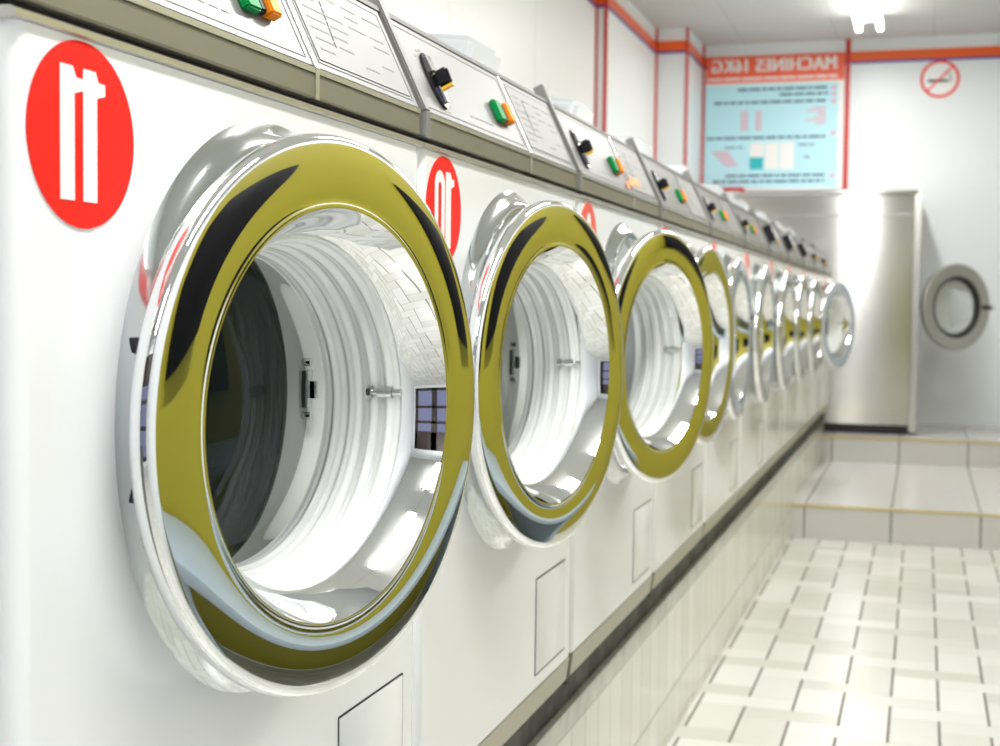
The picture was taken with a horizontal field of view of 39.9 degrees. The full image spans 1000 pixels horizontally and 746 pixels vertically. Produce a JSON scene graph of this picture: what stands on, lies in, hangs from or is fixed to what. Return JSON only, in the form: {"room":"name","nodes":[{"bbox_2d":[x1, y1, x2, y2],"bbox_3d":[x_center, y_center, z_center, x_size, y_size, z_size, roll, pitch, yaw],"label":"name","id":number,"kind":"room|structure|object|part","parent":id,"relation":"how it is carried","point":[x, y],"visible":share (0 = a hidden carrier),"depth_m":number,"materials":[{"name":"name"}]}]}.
{"room":"laundry","nodes":[
{"label":"laundry","id":0,"kind":"room"},
{"bbox_2d":[383,0,595,125],"bbox_3d":[-0.722,-0.501,3.735,0.150,2.897,11.953,2,3,17],"label":"wall","id":1,"kind":"structure","parent":0,"point":[549,43],"depth_m":6.19,"materials":[{"name":"white paint"}]},
{"bbox_2d":[594,0,597,126],"bbox_3d":[0.512,-1.223,7.423,0.010,1.797,0.012,2,3,17],"label":"trim","id":2,"kind":"structure","parent":1,"relation":"attached to","point":[596,28],"depth_m":7.40,"materials":[{"name":"red paint"}]},
{"bbox_2d":[596,0,655,158],"bbox_3d":[0.738,-0.755,8.124,0.057,2.797,1.415,2,3,17],"label":"wall","id":3,"kind":"structure","parent":0,"point":[630,62],"depth_m":7.92,"materials":[{"name":"white paint"}]},
{"bbox_2d":[598,0,603,4],"bbox_3d":[0.547,-2.006,7.381,0.061,0.063,0.004,2,3,17],"label":"trim","id":4,"kind":"structure","parent":3,"relation":"attached to","point":[600,2],"depth_m":7.38,"materials":[{"name":"orange paint"}]},
{"bbox_2d":[602,0,607,131],"bbox_3d":[0.561,-1.222,7.415,0.019,1.797,0.012,2,3,17],"label":"trim","id":5,"kind":"structure","parent":3,"relation":"attached to","point":[605,1],"depth_m":7.39,"materials":[{"name":"red paint"}]},
{"bbox_2d":[608,0,655,53],"bbox_3d":[0.782,-2.037,8.048,0.004,0.063,1.411,2,3,17],"label":"trim","id":6,"kind":"structure","parent":3,"relation":"attached to","point":[613,4],"depth_m":7.99,"materials":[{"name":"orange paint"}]},
{"bbox_2d":[656,27,702,183],"bbox_3d":[1.136,-0.798,9.074,0.260,2.797,0.638,2,3,17],"label":"pillar","id":7,"kind":"structure","parent":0,"point":[671,69],"depth_m":8.73,"materials":[{"name":"white paint"}]},
{"bbox_2d":[654,28,657,159],"bbox_3d":[0.984,-1.285,8.758,0.012,1.797,0.012,2,3,17],"label":"trim","id":8,"kind":"structure","parent":7,"relation":"attached to","point":[656,54],"depth_m":8.73,"materials":[{"name":"red paint"}]},
{"bbox_2d":[658,40,685,50],"bbox_3d":[1.087,-2.066,8.694,0.207,0.063,0.004,2,3,17],"label":"trim","id":9,"kind":"structure","parent":7,"relation":"attached to","point":[680,45],"depth_m":8.69,"materials":[{"name":"orange paint"}]},
{"bbox_2d":[658,50,685,53],"bbox_3d":[1.086,-2.027,8.696,0.207,0.015,0.004,2,3,17],"label":"trim","id":10,"kind":"structure","parent":7,"relation":"attached to","point":[682,51],"depth_m":8.70,"materials":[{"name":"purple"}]},
{"bbox_2d":[684,27,688,165],"bbox_3d":[1.171,-1.279,8.707,0.016,1.795,0.013,2,3,17],"label":"trim","id":11,"kind":"structure","parent":7,"relation":"attached to","point":[687,28],"depth_m":8.68,"materials":[{"name":"red paint"}]},
{"bbox_2d":[689,41,703,68],"bbox_3d":[1.278,-2.078,8.969,0.004,0.063,0.634,2,3,17],"label":"trim","id":12,"kind":"structure","parent":7,"relation":"attached to","point":[692,49],"depth_m":8.97,"materials":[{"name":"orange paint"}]},
{"bbox_2d":[701,45,704,183],"bbox_3d":[1.369,-1.717,9.287,0.012,0.977,0.011,2,3,17],"label":"trim","id":13,"kind":"structure","parent":7,"relation":"attached to","point":[703,85],"depth_m":9.28,"materials":[{"name":"red paint"}]},
{"bbox_2d":[629,0,999,45],"bbox_3d":[0.792,-1.956,3.201,3.280,0.100,12.253,2,3,17],"label":"ceiling","id":14,"kind":"structure","parent":0,"point":[713,22],"depth_m":8.36,"materials":[{"name":"paint"}]},
{"bbox_2d":[849,0,883,32],"bbox_3d":[2.012,-2.060,7.584,0.160,0.105,1.350,2,3,17],"label":"lamp","id":15,"kind":"object","parent":14,"relation":"attached to","point":[871,8],"visible":1,"depth_m":7.88,"materials":[{"name":"white"}]},
{"bbox_2d":[668,537,999,745],"bbox_3d":[0.294,1.008,1.842,3.280,0.100,9.100,2,3,17],"label":"floor","id":16,"kind":"structure","parent":0,"point":[842,642],"depth_m":4.13,"materials":[{"name":"tile"}]},
{"bbox_2d":[528,421,823,745],"bbox_3d":[-0.025,0.707,3.099,0.719,0.366,11.040,2,3,17],"label":"plinth","id":17,"kind":"structure","parent":16,"relation":"on","point":[643,691],"depth_m":3.46,"materials":[{"name":"tile"}]},
{"bbox_2d":[502,414,821,745],"bbox_3d":[-0.030,0.489,3.080,0.707,0.070,11.020,2,3,17],"label":"trim","id":18,"kind":"structure","parent":17,"relation":"on","point":[542,716],"depth_m":2.82,"materials":[{"name":"grey metal"}]},
{"bbox_2d":[0,0,474,745],"bbox_3d":[-0.467,0.017,1.247,0.821,1.048,0.700,2,3,17],"label":"washing machine","id":19,"kind":"object","parent":18,"relation":"on","point":[237,384],"visible":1,"depth_m":1.01,"materials":[{"name":"white metal"}]},
{"bbox_2d":[205,257,307,563],"bbox_3d":[-0.228,0.030,1.155,0.011,0.263,0.263,2,3,28],"label":"bowl","id":20,"kind":"object","parent":19,"relation":"on","point":[256,405],"depth_m":1.19,"materials":[{"name":"glass"}]},
{"bbox_3d":[-0.216,-0.320,1.154,0.060,0.109,0.684,2,3,17],"label":"control panel","id":21,"kind":"part","parent":19,"relation":"part of","materials":[{"name":"silver metal"}]},
{"bbox_3d":[-0.141,0.034,1.108,0.037,0.447,0.447,2,3,28],"label":"door","id":22,"kind":"part","parent":19,"relation":"part of","materials":[{"name":"silver metal"}]},
{"bbox_2d":[235,235,401,591],"bbox_3d":[-0.190,0.032,1.134,0.078,0.288,0.288,2,3,28],"label":"drum","id":23,"kind":"object","parent":19,"relation":"on","point":[350,507],"depth_m":1.21,"materials":[{"name":"white metal"}]},
{"bbox_2d":[302,0,392,73],"bbox_3d":[-0.146,-0.332,1.359,0.030,0.062,0.210,2,3,17],"label":"print","id":24,"kind":"object","parent":19,"relation":"on","point":[346,36],"depth_m":1.35,"materials":[{"name":"grey paper"}]},
{"bbox_2d":[368,0,622,745],"bbox_3d":[-0.265,-0.014,1.916,0.815,1.048,0.700,2,3,17],"label":"washing machine","id":25,"kind":"object","parent":18,"relation":"on","point":[496,172],"visible":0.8,"depth_m":1.78,"materials":[{"name":"white metal"}]},
{"bbox_3d":[-0.075,-0.334,1.573,0.033,0.066,0.038,2,3,17],"label":"program knob","id":26,"kind":"part","parent":25,"relation":"part of","materials":[{"name":"black plastic"}]},
{"bbox_3d":[-0.010,-0.351,1.822,0.060,0.109,0.684,2,3,17],"label":"control panel","id":27,"kind":"part","parent":25,"relation":"part of","materials":[{"name":"silver metal"}]},
{"bbox_2d":[500,299,518,446],"bbox_3d":[-0.026,-0.001,1.823,0.011,0.263,0.263,2,3,27],"label":"bowl","id":28,"kind":"object","parent":25,"relation":"on","point":[509,380],"depth_m":1.91,"materials":[{"name":"metal"}]},
{"bbox_3d":[0.000,0.482,1.858,0.021,0.036,0.676,2,3,17],"label":"kick plate","id":29,"kind":"part","parent":25,"relation":"part of","materials":[{"name":"silver metal"}]},
{"bbox_2d":[511,95,560,149],"bbox_3d":[0.060,-0.363,2.028,0.030,0.062,0.210,2,3,17],"label":"print","id":30,"kind":"object","parent":25,"relation":"on","point":[538,125],"depth_m":2.01,"materials":[{"name":"grey paper"}]},
{"bbox_2d":[508,263,580,484],"bbox_3d":[0.012,0.000,1.804,0.078,0.288,0.288,2,3,27],"label":"drum","id":31,"kind":"object","parent":25,"relation":"on","point":[545,446],"depth_m":1.90,"materials":[{"name":"white metal"}]},
{"bbox_3d":[0.061,0.002,1.778,0.037,0.447,0.447,2,3,27],"label":"door","id":32,"kind":"part","parent":25,"relation":"part of","materials":[{"name":"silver metal"}]},
{"bbox_2d":[427,33,712,684],"bbox_3d":[-0.046,-0.045,2.581,0.841,1.048,0.700,2,3,17],"label":"washing machine","id":33,"kind":"object","parent":18,"relation":"on","point":[664,306],"visible":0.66,"depth_m":2.49,"materials":[{"name":"white metal"}]},
{"bbox_3d":[0.130,-0.365,2.241,0.033,0.066,0.038,2,3,17],"label":"program knob","id":34,"kind":"part","parent":33,"relation":"part of","materials":[{"name":"black plastic"}]},
{"bbox_3d":[0.196,-0.382,2.491,0.060,0.109,0.684,2,3,17],"label":"control panel","id":35,"kind":"part","parent":33,"relation":"part of","materials":[{"name":"silver metal"}]},
{"bbox_3d":[0.206,0.451,2.526,0.021,0.036,0.676,2,3,17],"label":"kick plate","id":36,"kind":"part","parent":33,"relation":"part of","materials":[{"name":"silver metal"}]},
{"bbox_2d":[625,311,634,400],"bbox_3d":[0.195,-0.032,2.490,0.011,0.263,0.263,2,3,31],"label":"bowl","id":37,"kind":"object","parent":33,"relation":"on","point":[630,340],"depth_m":2.58,"materials":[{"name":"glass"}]},
{"bbox_2d":[617,150,647,188],"bbox_3d":[0.265,-0.395,2.696,0.030,0.062,0.210,2,3,17],"label":"print","id":38,"kind":"object","parent":33,"relation":"on","point":[630,162],"depth_m":2.68,"materials":[{"name":"grey paper"}]},
{"bbox_2d":[630,276,680,436],"bbox_3d":[0.231,-0.031,2.468,0.078,0.288,0.288,2,3,31],"label":"drum","id":39,"kind":"object","parent":33,"relation":"on","point":[655,407],"depth_m":2.57,"materials":[{"name":"white metal"}]},
{"bbox_3d":[0.279,-0.029,2.440,0.037,0.447,0.447,2,3,31],"label":"door","id":40,"kind":"part","parent":33,"relation":"part of","materials":[{"name":"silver metal"}]},
{"bbox_2d":[550,97,734,596],"bbox_3d":[0.135,-0.077,3.257,0.790,1.048,0.700,2,3,17],"label":"washing machine","id":41,"kind":"object","parent":18,"relation":"on","point":[678,500],"visible":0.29,"depth_m":3.17,"materials":[{"name":"white metal"}]},
{"bbox_3d":[0.336,-0.396,2.910,0.033,0.066,0.038,2,3,17],"label":"program knob","id":42,"kind":"part","parent":41,"relation":"part of","materials":[{"name":"black plastic"}]},
{"bbox_3d":[0.401,-0.413,3.159,0.060,0.109,0.684,2,3,17],"label":"control panel","id":43,"kind":"part","parent":41,"relation":"part of","materials":[{"name":"silver metal"}]},
{"bbox_3d":[0.411,0.420,3.195,0.021,0.036,0.676,2,3,17],"label":"kick plate","id":44,"kind":"part","parent":41,"relation":"part of","materials":[{"name":"silver metal"}]},
{"bbox_2d":[681,183,701,212],"bbox_3d":[0.471,-0.426,3.364,0.030,0.062,0.210,2,3,17],"label":"print","id":45,"kind":"object","parent":41,"relation":"on","point":[693,201],"depth_m":3.36,"materials":[{"name":"grey"}]},
{"bbox_3d":[0.461,-0.061,3.120,0.037,0.447,0.447,2,3,24],"label":"door","id":46,"kind":"part","parent":41,"relation":"part of","materials":[{"name":"silver metal"}]},
{"bbox_2d":[613,136,750,541],"bbox_3d":[0.320,-0.109,3.931,0.747,1.048,0.700,2,3,17],"label":"washing machine","id":47,"kind":"object","parent":18,"relation":"on","point":[721,471],"visible":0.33,"depth_m":3.83,"materials":[{"name":"white metal"}]},
{"bbox_3d":[0.541,-0.427,3.578,0.033,0.066,0.038,2,3,17],"label":"program knob","id":48,"kind":"part","parent":47,"relation":"part of","materials":[{"name":"black plastic"}]},
{"bbox_3d":[0.607,-0.445,3.827,0.060,0.109,0.684,2,3,17],"label":"control panel","id":49,"kind":"part","parent":47,"relation":"part of","materials":[{"name":"silver metal"}]},
{"bbox_3d":[0.617,0.388,3.863,0.021,0.036,0.676,2,3,17],"label":"kick plate","id":50,"kind":"part","parent":47,"relation":"part of","materials":[{"name":"silver metal"}]},
{"bbox_2d":[733,303,735,370],"bbox_3d":[0.594,-0.094,3.814,0.078,0.288,0.288,2,3,18],"label":"glass bowl","id":51,"kind":"object","parent":47,"relation":"on","point":[734,369],"depth_m":3.93,"materials":[{"name":"clear glass"}]},
{"bbox_3d":[0.646,-0.093,3.797,0.037,0.447,0.447,2,3,18],"label":"door","id":52,"kind":"part","parent":47,"relation":"part of","materials":[{"name":"silver metal"}]},
{"bbox_2d":[663,164,774,504],"bbox_3d":[0.524,-0.140,4.600,0.744,1.048,0.700,2,3,17],"label":"washing machine","id":53,"kind":"object","parent":18,"relation":"on","point":[752,418],"visible":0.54,"depth_m":4.40,"materials":[{"name":"white metal"}]},
{"bbox_3d":[0.747,-0.459,4.247,0.033,0.066,0.038,2,3,17],"label":"program knob","id":54,"kind":"part","parent":53,"relation":"part of","materials":[{"name":"black plastic"}]},
{"bbox_3d":[0.823,0.357,4.532,0.021,0.036,0.676,2,3,17],"label":"kick plate","id":55,"kind":"part","parent":53,"relation":"part of","materials":[{"name":"silver metal"}]},
{"bbox_3d":[0.812,-0.476,4.496,0.060,0.109,0.684,2,3,17],"label":"control panel","id":56,"kind":"part","parent":53,"relation":"part of","materials":[{"name":"silver metal"}]},
{"bbox_3d":[0.850,-0.124,4.466,0.037,0.447,0.447,2,3,18],"label":"door","id":57,"kind":"part","parent":53,"relation":"part of","materials":[{"name":"silver metal"}]},
{"bbox_2d":[698,183,794,477],"bbox_3d":[0.733,-0.172,5.268,0.751,1.048,0.700,2,3,17],"label":"washing machine","id":58,"kind":"object","parent":18,"relation":"on","point":[784,296],"visible":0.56,"depth_m":5.06,"materials":[{"name":"white metal"}]},
{"bbox_3d":[1.018,-0.507,5.164,0.060,0.109,0.684,2,3,17],"label":"control panel","id":59,"kind":"part","parent":58,"relation":"part of","materials":[{"name":"silver metal"}]},
{"bbox_3d":[1.028,0.326,5.200,0.021,0.036,0.676,2,3,17],"label":"kick plate","id":60,"kind":"part","parent":58,"relation":"part of","materials":[{"name":"silver metal"}]},
{"bbox_3d":[1.059,-0.155,5.133,0.037,0.447,0.447,2,3,19],"label":"door","id":61,"kind":"part","parent":58,"relation":"part of","materials":[{"name":"silver metal"}]},
{"bbox_2d":[729,199,808,457],"bbox_3d":[0.937,-0.203,5.936,0.747,1.048,0.700,2,3,17],"label":"washing machine","id":62,"kind":"object","parent":18,"relation":"on","point":[791,397],"visible":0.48,"depth_m":5.75,"materials":[{"name":"white metal"}]},
{"bbox_3d":[1.224,-0.539,5.833,0.060,0.109,0.684,2,3,17],"label":"control panel","id":63,"kind":"part","parent":62,"relation":"part of","materials":[{"name":"silver metal"}]},
{"bbox_3d":[1.234,0.294,5.868,0.021,0.036,0.676,2,3,17],"label":"kick plate","id":64,"kind":"part","parent":62,"relation":"part of","materials":[{"name":"silver metal"}]},
{"bbox_3d":[1.263,-0.187,5.802,0.037,0.447,0.447,2,3,18],"label":"door","id":65,"kind":"part","parent":62,"relation":"part of","materials":[{"name":"silver metal"}]},
{"bbox_2d":[748,210,820,441],"bbox_3d":[1.144,-0.234,6.604,0.751,1.048,0.700,2,3,17],"label":"washing machine","id":66,"kind":"object","parent":18,"relation":"on","point":[814,298],"visible":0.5,"depth_m":6.42,"materials":[{"name":"white metal"}]},
{"bbox_3d":[1.440,0.263,6.537,0.021,0.036,0.676,2,3,17],"label":"kick plate","id":67,"kind":"part","parent":66,"relation":"part of","materials":[{"name":"silver metal"}]},
{"bbox_3d":[1.429,-0.570,6.501,0.060,0.109,0.684,2,3,17],"label":"control panel","id":68,"kind":"part","parent":66,"relation":"part of","materials":[{"name":"silver metal"}]},
{"bbox_3d":[1.470,-0.218,6.470,0.037,0.447,0.447,2,3,19],"label":"door","id":69,"kind":"part","parent":66,"relation":"part of","materials":[{"name":"silver metal"}]},
{"bbox_2d":[781,228,832,417],"bbox_3d":[1.554,-0.297,7.942,0.747,1.048,0.700,2,3,17],"label":"washing machine","id":70,"kind":"object","parent":18,"relation":"on","point":[825,376],"visible":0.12,"depth_m":7.74,"materials":[{"name":"white metal"}]},
{"bbox_3d":[1.851,0.201,7.874,0.021,0.036,0.676,2,3,17],"label":"kick plate","id":71,"kind":"part","parent":70,"relation":"part of","materials":[{"name":"silver metal"}]},
{"bbox_3d":[1.840,-0.632,7.838,0.060,0.109,0.684,2,3,17],"label":"control panel","id":72,"kind":"part","parent":70,"relation":"part of","materials":[{"name":"silver metal"}]},
{"bbox_2d":[766,220,854,428],"bbox_3d":[1.410,-0.264,7.254,0.877,1.048,0.700,2,3,17],"label":"washing machine","id":73,"kind":"object","parent":18,"relation":"on","point":[835,348],"visible":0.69,"depth_m":7.19,"materials":[{"name":"white metal"}]},
{"bbox_3d":[1.645,0.232,7.205,0.021,0.036,0.676,2,3,17],"label":"kick plate","id":74,"kind":"part","parent":73,"relation":"part of","materials":[{"name":"silver metal"}]},
{"bbox_3d":[1.635,-0.601,7.169,0.060,0.109,0.684,2,3,17],"label":"control panel","id":75,"kind":"part","parent":73,"relation":"part of","materials":[{"name":"silver metal"}]},
{"bbox_2d":[820,297,842,352],"bbox_3d":[1.688,-0.249,7.141,0.078,0.288,0.288,3,4,36],"label":"glass bowl","id":76,"kind":"object","parent":73,"relation":"on","point":[835,310],"depth_m":7.23,"materials":[{"name":"clear glass"}]},
{"bbox_3d":[1.733,-0.247,7.108,0.037,0.447,0.447,3,4,36],"label":"door","id":77,"kind":"part","parent":73,"relation":"part of","materials":[{"name":"silver metal"}]},
{"bbox_2d":[790,460,999,549],"bbox_3d":[1.908,0.687,7.083,3.280,0.250,1.926,2,3,17],"label":"step","id":78,"kind":"structure","parent":16,"relation":"on","point":[962,489],"depth_m":6.31,"materials":[{"name":"tile"}]},
{"bbox_2d":[791,503,999,516],"bbox_3d":[2.188,0.622,5.991,1.810,0.008,0.018,2,3,17],"label":"trim","id":79,"kind":"structure","parent":78,"relation":"attached to","point":[792,504],"depth_m":6.12,"materials":[{"name":"beige tile"}]},
{"bbox_2d":[703,33,999,426],"bbox_3d":[2.551,-0.730,9.055,3.280,2.897,0.150,2,3,17],"label":"wall","id":80,"kind":"structure","parent":0,"point":[902,136],"depth_m":8.87,"materials":[{"name":"white paint"}]},
{"bbox_2d":[725,191,739,198],"bbox_3d":[1.472,-0.456,9.252,0.275,1.516,0.133,2,3,17],"label":"trim","id":81,"kind":"structure","parent":80,"relation":"attached to","point":[729,193],"depth_m":9.13,"materials":[{"name":"white"}]},
{"bbox_2d":[723,187,744,191],"bbox_3d":[1.478,-0.467,9.245,0.290,1.538,0.141,2,3,17],"label":"trim","id":82,"kind":"structure","parent":80,"relation":"attached to","point":[741,189],"depth_m":9.12,"materials":[{"name":"red"}]},
{"bbox_2d":[704,52,844,189],"bbox_3d":[1.818,-1.663,9.149,0.903,0.890,0.009,2,3,17],"label":"poster","id":83,"kind":"object","parent":80,"relation":"attached to","point":[773,122],"visible":0.99,"depth_m":9.14,"materials":[{"name":"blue paper"}]},
{"bbox_2d":[843,39,850,189],"bbox_3d":[2.271,-1.693,9.012,0.030,0.977,0.009,2,3,17],"label":"trim","id":84,"kind":"structure","parent":80,"relation":"attached to","point":[848,41],"depth_m":9.01,"materials":[{"name":"red paint"}]},
{"bbox_2d":[705,46,999,68],"bbox_3d":[2.669,-2.057,8.876,2.720,0.063,0.004,2,3,17],"label":"trim","id":85,"kind":"structure","parent":80,"relation":"attached to","point":[982,50],"depth_m":8.86,"materials":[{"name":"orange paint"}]},
{"bbox_2d":[820,424,999,467],"bbox_3d":[2.372,0.545,8.585,3.280,0.394,1.267,2,3,17],"label":"step","id":86,"kind":"structure","parent":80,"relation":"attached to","point":[832,449],"depth_m":7.97,"materials":[{"name":"tile"}]},
{"bbox_2d":[733,190,994,434],"bbox_3d":[2.271,-0.378,8.596,1.540,1.446,0.836,2,3,17],"label":"dryer","id":87,"kind":"object","parent":86,"relation":"on","point":[870,241],"visible":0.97,"depth_m":8.19,"materials":[{"name":"metal"}]},
{"bbox_3d":[2.059,-1.094,8.628,1.080,0.025,0.836,2,3,17],"label":"panel","id":88,"kind":"part","parent":87,"relation":"part of","materials":[{"name":"metal"}]},
{"bbox_3d":[2.568,-0.378,8.503,0.040,1.421,0.824,2,3,17],"label":"panel","id":89,"kind":"part","parent":87,"relation":"part of","materials":[{"name":"silver metal"}]},
{"bbox_3d":[2.705,-0.397,8.295,0.316,0.316,0.087,-1,3,-25],"label":"door glass","id":90,"kind":"part","parent":87,"relation":"part of","materials":[{"name":"grey"}]},
{"bbox_3d":[2.730,-0.394,8.240,0.520,0.520,0.026,-1,3,-25],"label":"dryer door","id":91,"kind":"part","parent":87,"relation":"part of","materials":[{"name":"grey metal"}]},
{"bbox_3d":[2.944,-0.395,8.319,0.075,0.024,0.012,-1,3,-25],"label":"handle","id":92,"kind":"part","parent":87,"relation":"part of","materials":[{"name":"black plastic"}]},
{"bbox_2d":[821,435,999,443],"bbox_3d":[2.749,0.394,7.804,1.810,0.010,0.020,2,3,17],"label":"trim","id":93,"kind":"structure","parent":86,"relation":"attached to","point":[829,436],"depth_m":7.91,"materials":[{"name":"beige tile"}]},
{"bbox_2d":[920,60,959,97],"bbox_3d":[2.824,-1.889,8.833,0.240,0.240,0.006,2,3,17],"label":"no smoking sign","id":94,"kind":"object","parent":80,"relation":"attached to","point":[939,78],"visible":1,"depth_m":8.83,"materials":[{"name":"white plastic"}]}
]}

